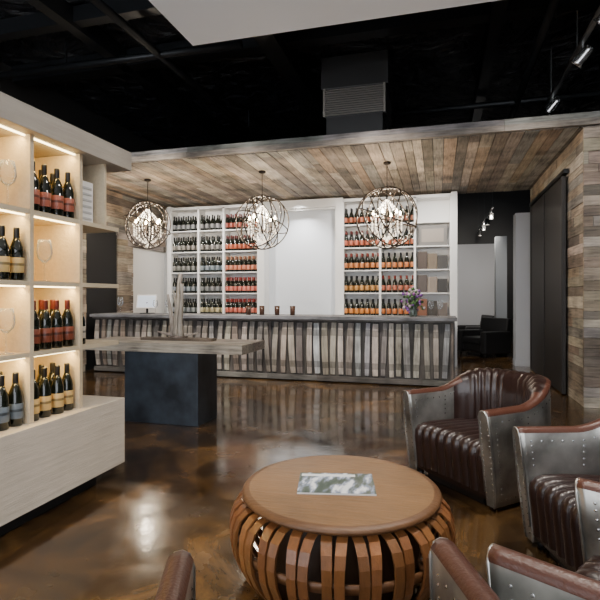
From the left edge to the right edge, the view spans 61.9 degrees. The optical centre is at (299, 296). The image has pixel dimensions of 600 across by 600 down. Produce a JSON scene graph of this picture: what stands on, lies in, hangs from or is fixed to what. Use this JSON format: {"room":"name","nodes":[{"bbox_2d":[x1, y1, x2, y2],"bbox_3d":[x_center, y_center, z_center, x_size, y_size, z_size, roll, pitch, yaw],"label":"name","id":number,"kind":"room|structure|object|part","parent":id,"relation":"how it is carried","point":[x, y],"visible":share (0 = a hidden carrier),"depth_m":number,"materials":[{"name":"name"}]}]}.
{"room":"bar","nodes":[
{"label":"bar","id":0,"kind":"room"},
{"bbox_2d":[0,61,163,295],"bbox_3d":[-4.417,-1.100,8.489,0.150,5.000,20.000,0,0,16],"label":"wall","id":1,"kind":"structure","parent":0,"point":[41,97],"depth_m":9.19,"materials":[{"name":"grey paint"}]},
{"bbox_2d":[83,190,165,371],"bbox_3d":[-3.794,-0.374,10.340,0.062,3.545,3.776,0,0,16],"label":"wall","id":2,"kind":"structure","parent":0,"point":[118,205],"depth_m":10.56,"materials":[{"name":"brown wood"}]},
{"bbox_2d":[84,233,116,370],"bbox_3d":[-3.938,0.060,9.897,0.019,2.680,0.970,0,0,16],"label":"door","id":3,"kind":"structure","parent":2,"relation":"in","point":[101,248],"depth_m":9.81,"materials":[{"name":"black paint"}]},
{"bbox_2d":[132,248,163,312],"bbox_3d":[-3.487,0.160,11.521,0.019,2.480,1.340,0,0,16],"label":"door","id":4,"kind":"structure","parent":2,"relation":"in","point":[148,265],"depth_m":11.50,"materials":[{"name":"white paint"}]},
{"bbox_2d":[0,344,599,599],"bbox_3d":[1.100,1.450,6.959,11.600,0.100,20.000,0,0,16],"label":"floor","id":5,"kind":"structure","parent":0,"point":[176,487],"depth_m":3.58,"materials":[{"name":"concrete"}]},
{"bbox_2d":[0,92,130,535],"bbox_3d":[-1.913,0.128,2.850,0.510,2.545,2.470,0,0,16],"label":"shelf","id":6,"kind":"object","parent":5,"relation":"on","point":[46,462],"visible":0.91,"depth_m":3.24,"materials":[{"name":"beige wood"}]},
{"bbox_2d":[0,308,15,354],"bbox_3d":[-1.748,0.204,2.976,0.099,0.270,0.099,0,0,15],"label":"wine glass","id":7,"kind":"object","parent":6,"relation":"on","point":[12,308],"depth_m":2.98,"materials":[{"name":"clear glass"}]},
{"bbox_2d":[0,159,16,204],"bbox_3d":[-1.746,-0.676,2.985,0.099,0.270,0.099,0,0,15],"label":"wine glass","id":8,"kind":"object","parent":6,"relation":"on","point":[2,159],"depth_m":2.99,"materials":[{"name":"clear glass"}]},
{"bbox_2d":[0,161,85,430],"bbox_3d":[-1.802,-0.041,3.018,0.233,1.641,1.505,0,0,15],"label":"wine bottles","id":9,"kind":"object","parent":6,"relation":"on","point":[53,394],"depth_m":3.24},
{"bbox_2d":[36,240,52,281],"bbox_3d":[-1.668,-0.236,3.265,0.099,0.270,0.099,0,0,15],"label":"wine glass","id":10,"kind":"object","parent":6,"relation":"on","point":[38,240],"depth_m":3.26,"materials":[{"name":"clear glass"}]},
{"bbox_2d":[0,134,118,423],"bbox_3d":[-1.909,-0.110,2.914,0.403,1.780,2.205,0,0,15],"label":"shelving","id":11,"kind":"object","parent":6,"relation":"attached to","point":[64,269],"depth_m":3.43,"materials":[{"name":"brown wood"}]},
{"bbox_2d":[83,181,92,222],"bbox_3d":[-1.699,-0.696,3.688,0.255,0.309,0.200,0,0,16],"label":"box","id":12,"kind":"object","parent":6,"relation":"in","point":[87,187],"visible":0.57,"depth_m":3.69,"materials":[{"name":"white paint"}]},
{"bbox_2d":[83,336,264,426],"bbox_3d":[-1.466,0.950,5.751,2.000,0.900,0.698,0,0,16],"label":"display table","id":13,"kind":"object","parent":5,"relation":"on","point":[167,382],"visible":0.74,"depth_m":5.50,"materials":[{"name":"metal"}]},
{"bbox_2d":[140,336,216,341],"bbox_3d":[-1.408,0.484,5.776,0.900,0.029,0.140,0,0,16],"label":"tray","id":14,"kind":"object","parent":13,"relation":"on","point":[146,337],"visible":0.93,"depth_m":5.70,"materials":[{"name":"brown wood"}]},
{"bbox_2d":[157,273,198,337],"bbox_3d":[-1.431,0.098,5.783,0.544,0.746,0.200,0,0,16],"label":"driftwood sculpture","id":15,"kind":"object","parent":14,"relation":"on","point":[176,322],"visible":1,"depth_m":5.75,"materials":[{"name":"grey wood"}]},
{"bbox_2d":[90,313,456,385],"bbox_3d":[-0.662,0.858,8.838,6.540,1.085,0.820,0,0,16],"label":"bar","id":16,"kind":"object","parent":5,"relation":"on","point":[418,350],"visible":0.79,"depth_m":8.25,"materials":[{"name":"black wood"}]},
{"bbox_2d":[136,295,156,313],"bbox_3d":[-2.921,0.136,9.527,0.391,0.357,0.200,0,0,16],"label":"monitor","id":17,"kind":"object","parent":16,"relation":"on","point":[143,301],"visible":1,"depth_m":9.52,"materials":[{"name":"white paint"}]},
{"bbox_2d":[246,306,250,314],"bbox_3d":[-0.890,0.237,8.808,0.075,0.141,0.094,0,0,16],"label":"glasses","id":18,"kind":"object","parent":16,"relation":"on","point":[248,308],"depth_m":8.77,"materials":[{"name":"orange glass"}]},
{"bbox_2d":[259,306,264,314],"bbox_3d":[-0.648,0.235,8.741,0.092,0.140,0.094,0,0,16],"label":"glasses","id":19,"kind":"object","parent":16,"relation":"on","point":[261,308],"depth_m":8.71,"materials":[{"name":"orange glass"}]},
{"bbox_2d":[274,306,279,314],"bbox_3d":[-0.384,0.233,8.668,0.091,0.138,0.094,0,0,16],"label":"glasses","id":20,"kind":"object","parent":16,"relation":"on","point":[276,309],"depth_m":8.63,"materials":[{"name":"orange glass"}]},
{"bbox_2d":[290,306,294,314],"bbox_3d":[-0.116,0.231,8.593,0.071,0.137,0.094,0,0,16],"label":"glasses","id":21,"kind":"object","parent":16,"relation":"on","point":[292,308],"depth_m":8.56,"materials":[{"name":"orange glass"}]},
{"bbox_2d":[401,287,425,316],"bbox_3d":[1.833,0.072,8.054,0.362,0.484,0.387,0,0,-19],"label":"flower bouquet","id":22,"kind":"object","parent":16,"relation":"on","point":[411,297],"visible":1,"depth_m":8.02,"materials":[{"name":"purple plant"}]},
{"bbox_2d":[167,191,456,369],"bbox_3d":[0.005,-0.360,10.871,6.520,3.520,0.755,0,0,16],"label":"wall shelving","id":23,"kind":"object","parent":5,"relation":"on","point":[305,271],"visible":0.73,"depth_m":11.12,"materials":[{"name":"white paint"}]},
{"bbox_2d":[173,213,256,230],"label":"bottles","id":24,"kind":"object","parent":23,"relation":"in","point":[213,224],"depth_m":11.59,"materials":[{"name":"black glass"}]},
{"bbox_2d":[173,235,256,292],"label":"bottles","id":25,"kind":"object","parent":23,"relation":"in","point":[243,284],"depth_m":11.54,"materials":[{"name":"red glass"}]},
{"bbox_2d":[183,299,256,313],"label":"bottles","id":26,"kind":"object","parent":23,"relation":"in","point":[231,307],"depth_m":11.52,"materials":[{"name":"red glass"}]},
{"bbox_3d":[0.070,-0.580,11.235,1.610,2.760,0.020,0,0,15],"label":"lit white panel","id":27,"kind":"part","parent":23,"relation":"part of","materials":[{"name":"white paint"}]},
{"bbox_2d":[344,299,408,314],"label":"bottles","id":28,"kind":"object","parent":23,"relation":"in","point":[349,309],"depth_m":10.57,"materials":[{"name":"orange glass"}]},
{"bbox_2d":[344,205,413,247],"label":"bottles","id":29,"kind":"object","parent":23,"relation":"in","point":[351,242],"depth_m":10.60,"materials":[{"name":"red glass"}]},
{"bbox_2d":[344,252,413,292],"label":"bottles","id":30,"kind":"object","parent":23,"relation":"in","point":[351,264],"depth_m":10.55,"materials":[{"name":"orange glass"}]},
{"bbox_2d":[417,225,446,315],"bbox_3d":[2.723,-0.530,10.286,0.590,1.859,0.160,0,0,16],"label":"display","id":31,"kind":"object","parent":23,"relation":"in","point":[428,235],"visible":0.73,"depth_m":10.22,"materials":[{"name":"paint"}]},
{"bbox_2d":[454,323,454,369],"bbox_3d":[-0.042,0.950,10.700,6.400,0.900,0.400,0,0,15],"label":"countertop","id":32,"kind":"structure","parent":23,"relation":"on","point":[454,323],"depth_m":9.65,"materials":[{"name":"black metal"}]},
{"bbox_2d":[155,537,500,599],"bbox_3d":[0.086,0.990,1.060,0.886,0.821,0.865,0,0,-6],"label":"armchair","id":33,"kind":"object","parent":5,"relation":"on","point":[452,576],"visible":1,"depth_m":1.36,"materials":[{"name":"leather"}]},
{"bbox_2d":[229,455,455,599],"bbox_3d":[0.205,1.175,2.538,1.119,0.450,1.120,0,0,16],"label":"coffee table","id":34,"kind":"object","parent":5,"relation":"on","point":[310,546],"visible":0.87,"depth_m":2.18,"materials":[{"name":"brown wood"}]},
{"bbox_2d":[297,472,375,495],"bbox_3d":[0.184,0.945,2.533,0.380,0.010,0.270,0,0,4],"label":"magazine","id":35,"kind":"object","parent":34,"relation":"on","point":[309,483],"visible":1,"depth_m":2.51,"materials":[{"name":"paper"}]},
{"bbox_2d":[457,315,493,329],"bbox_3d":[4.933,0.950,13.903,0.920,0.899,0.960,0,0,0],"label":"leather armchair","id":36,"kind":"object","parent":5,"relation":"on","point":[459,327],"visible":0.09,"depth_m":14.15,"materials":[{"name":"black leather"}]},
{"bbox_2d":[402,367,550,509],"bbox_3d":[1.383,0.990,3.765,0.865,0.821,0.886,0,0,-27],"label":"armchair","id":37,"kind":"object","parent":5,"relation":"on","point":[458,432],"visible":0.87,"depth_m":3.65,"materials":[{"name":"leather"}]},
{"bbox_3d":[1.353,1.182,3.750,0.701,0.436,0.706,0,0,-27],"label":"channelled seat","id":38,"kind":"part","parent":37,"relation":"part of","materials":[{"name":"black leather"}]},
{"bbox_2d":[457,317,512,357],"bbox_3d":[4.451,0.950,11.984,0.920,0.899,0.960,0,0,-23],"label":"leather armchair","id":39,"kind":"object","parent":5,"relation":"on","point":[494,335],"visible":0.99,"depth_m":11.70,"materials":[{"name":"black leather"}]},
{"bbox_2d":[494,236,506,317],"bbox_3d":[5.003,-0.050,12.466,0.280,2.900,0.320,0,0,16],"label":"column","id":40,"kind":"structure","parent":5,"relation":"on","point":[500,242],"depth_m":12.33,"materials":[{"name":"grey paint"}]},
{"bbox_2d":[513,212,529,366],"bbox_3d":[4.543,-0.150,10.244,0.300,3.100,0.350,0,0,16],"label":"column","id":41,"kind":"structure","parent":5,"relation":"on","point":[521,221],"depth_m":10.09,"materials":[{"name":"grey paint"}]},
{"bbox_2d":[486,477,599,599],"bbox_3d":[1.147,0.990,1.448,0.886,0.821,0.865,0,0,-44],"label":"armchair","id":42,"kind":"object","parent":5,"relation":"on","point":[511,574],"visible":0.98,"depth_m":1.41,"materials":[{"name":"metal"}]},
{"bbox_3d":[1.123,1.182,1.473,0.706,0.436,0.701,0,0,-44],"label":"channelled seat","id":43,"kind":"part","parent":42,"relation":"part of","materials":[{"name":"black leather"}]},
{"bbox_2d":[512,418,599,571],"bbox_3d":[1.660,0.990,2.451,0.865,0.821,0.886,0,0,-2],"label":"armchair","id":44,"kind":"object","parent":5,"relation":"on","point":[549,460],"visible":0.82,"depth_m":2.79,"materials":[{"name":"metal"}]},
{"bbox_3d":[1.625,1.182,2.450,0.701,0.436,0.706,0,0,-2],"label":"channelled seat","id":45,"kind":"part","parent":44,"relation":"part of","materials":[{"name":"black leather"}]},
{"bbox_2d":[0,0,599,140],"bbox_3d":[-0.296,-3.370,8.561,15.529,0.440,10.184,0,0,-35],"label":"ceiling beams","id":46,"kind":"structure","parent":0,"point":[154,53],"depth_m":6.90,"materials":[{"name":"black metal"}]},
{"bbox_2d":[0,0,160,41],"bbox_3d":[0.687,-3.495,5.284,11.300,0.190,0.150,0,0,15],"label":"ceiling beam","id":47,"kind":"structure","parent":46,"relation":"attached to","point":[84,15],"depth_m":6.19,"materials":[{"name":"black metal"}]},
{"bbox_2d":[25,0,242,143],"bbox_3d":[-2.260,-3.470,8.410,0.150,0.240,17.000,0,0,15],"label":"ceiling beam","id":48,"kind":"structure","parent":46,"relation":"attached to","point":[60,11],"depth_m":7.49,"materials":[{"name":"black metal"}]},
{"bbox_2d":[254,32,325,134],"bbox_3d":[0.766,-3.395,10.528,0.250,0.390,11.300,0,0,15],"label":"ceiling beam","id":49,"kind":"structure","parent":46,"relation":"attached to","point":[291,65],"depth_m":7.36,"materials":[{"name":"black metal"}]},
{"bbox_2d":[12,0,599,86],"bbox_3d":[0.988,-3.470,6.368,11.300,0.240,0.200,0,0,15],"label":"ceiling beam","id":50,"kind":"structure","parent":46,"relation":"attached to","point":[480,13],"depth_m":6.43,"materials":[{"name":"black metal"}]},
{"bbox_2d":[478,192,493,235],"bbox_3d":[4.655,-2.650,12.615,0.100,1.880,4.200,0,0,16],"label":"track light","id":51,"kind":"object","parent":46,"relation":"hanging from","point":[490,214],"visible":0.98,"depth_m":12.62,"materials":[{"name":"black metal"}]},
{"bbox_2d":[469,0,508,121],"bbox_3d":[3.416,-3.445,9.793,0.150,0.290,11.300,0,0,15],"label":"ceiling beam","id":52,"kind":"structure","parent":46,"relation":"attached to","point":[493,29],"depth_m":6.83,"materials":[{"name":"black metal"}]},
{"bbox_2d":[540,6,599,115],"bbox_3d":[3.301,-3.089,6.089,0.228,1.002,3.700,0,0,16],"label":"track light","id":53,"kind":"object","parent":46,"relation":"attached to","point":[581,53],"visible":0.99,"depth_m":5.84,"materials":[{"name":"grey metal"}]},
{"bbox_2d":[0,0,599,148],"bbox_3d":[1.100,-3.650,6.959,11.600,0.100,20.000,0,0,15],"label":"ceiling","id":54,"kind":"structure","parent":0,"point":[434,68],"depth_m":8.24,"materials":[{"name":"black paint"}]},
{"bbox_2d":[164,193,446,312],"bbox_3d":[-0.013,-0.380,11.346,6.810,3.560,0.140,0,0,16],"label":"wall","id":55,"kind":"structure","parent":0,"point":[165,253],"depth_m":12.18,"materials":[{"name":"grey"}]},
{"bbox_2d":[106,111,599,249],"bbox_3d":[0.933,-1.548,9.071,10.605,1.555,6.918,0,0,-3],"label":"wooden canopy","id":56,"kind":"object","parent":55,"relation":"attached to","point":[396,219],"depth_m":8.22,"materials":[{"name":"brown wood"}]},
{"bbox_3d":[-2.798,-1.520,9.182,0.878,1.280,0.880,0,0,35],"label":"orb chandelier","id":57,"kind":"part","parent":56,"relation":"part of","materials":[{"name":"metal"}]},
{"bbox_3d":[-0.649,-1.485,8.586,0.938,1.350,0.940,0,0,35],"label":"orb chandelier","id":58,"kind":"part","parent":56,"relation":"part of","materials":[{"name":"metal"}]},
{"bbox_3d":[0.933,-2.240,9.071,9.850,0.170,3.980,0,0,16],"label":"wood canopy","id":59,"kind":"part","parent":56,"relation":"part of","materials":[{"name":"brown wood"}]},
{"bbox_2d":[321,50,393,134],"bbox_3d":[0.924,-2.953,7.822,1.000,1.255,1.030,0,0,16],"label":"hvac unit","id":60,"kind":"object","parent":56,"relation":"on","point":[357,89],"visible":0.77,"depth_m":7.36,"materials":[{"name":"grey metal"}]},
{"bbox_2d":[323,82,391,129],"bbox_3d":[0.917,-2.890,7.798,0.920,0.420,0.980,0,0,15],"label":"grille","id":61,"kind":"object","parent":60,"relation":"attached to","point":[363,99],"depth_m":7.36,"materials":[{"name":"grey metal"}]},
{"bbox_2d":[149,0,497,45],"bbox_3d":[1.558,-2.660,1.223,7.250,0.120,6.190,0,0,16],"label":"ceiling panel","id":62,"kind":"structure","parent":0,"point":[200,22],"depth_m":4.57,"materials":[{"name":"white paint"}]},
{"bbox_2d":[434,190,529,343],"bbox_3d":[3.604,-1.100,15.708,11.450,5.000,0.200,0,0,16],"label":"wall","id":63,"kind":"structure","parent":0,"point":[475,253],"depth_m":15.11,"materials":[{"name":"grey paint"}]},
{"bbox_2d":[530,129,593,405],"bbox_3d":[4.173,-0.380,8.183,0.132,3.555,3.796,0,0,15],"label":"wall wood","id":64,"kind":"structure","parent":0,"point":[571,158],"depth_m":6.82,"materials":[{"name":"brown wood"}]},
{"bbox_2d":[583,125,599,407],"bbox_3d":[4.380,-0.380,6.126,1.628,3.555,0.052,0,0,15],"label":"wall","id":65,"kind":"structure","parent":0,"point":[591,134],"depth_m":6.30,"materials":[{"name":"brown wood"}]},
{"bbox_3d":[5.681,-0.380,7.764,3.000,3.560,3.800,0,0,15],"label":"wall","id":66,"kind":"structure","parent":0,"visible":0},
{"bbox_2d":[530,176,565,393],"bbox_3d":[4.091,-0.170,8.335,0.060,3.100,2.550,0,0,16],"label":"door","id":67,"kind":"structure","parent":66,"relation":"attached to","point":[548,214],"depth_m":8.03,"materials":[{"name":"black wood"}]},
{"bbox_2d":[529,168,568,206],"bbox_3d":[4.098,-1.770,8.333,0.065,0.060,2.750,0,0,16],"label":"rail","id":68,"kind":"object","parent":66,"relation":"attached to","point":[564,172],"visible":0.86,"depth_m":7.87,"materials":[{"name":"black metal"}]}
]}

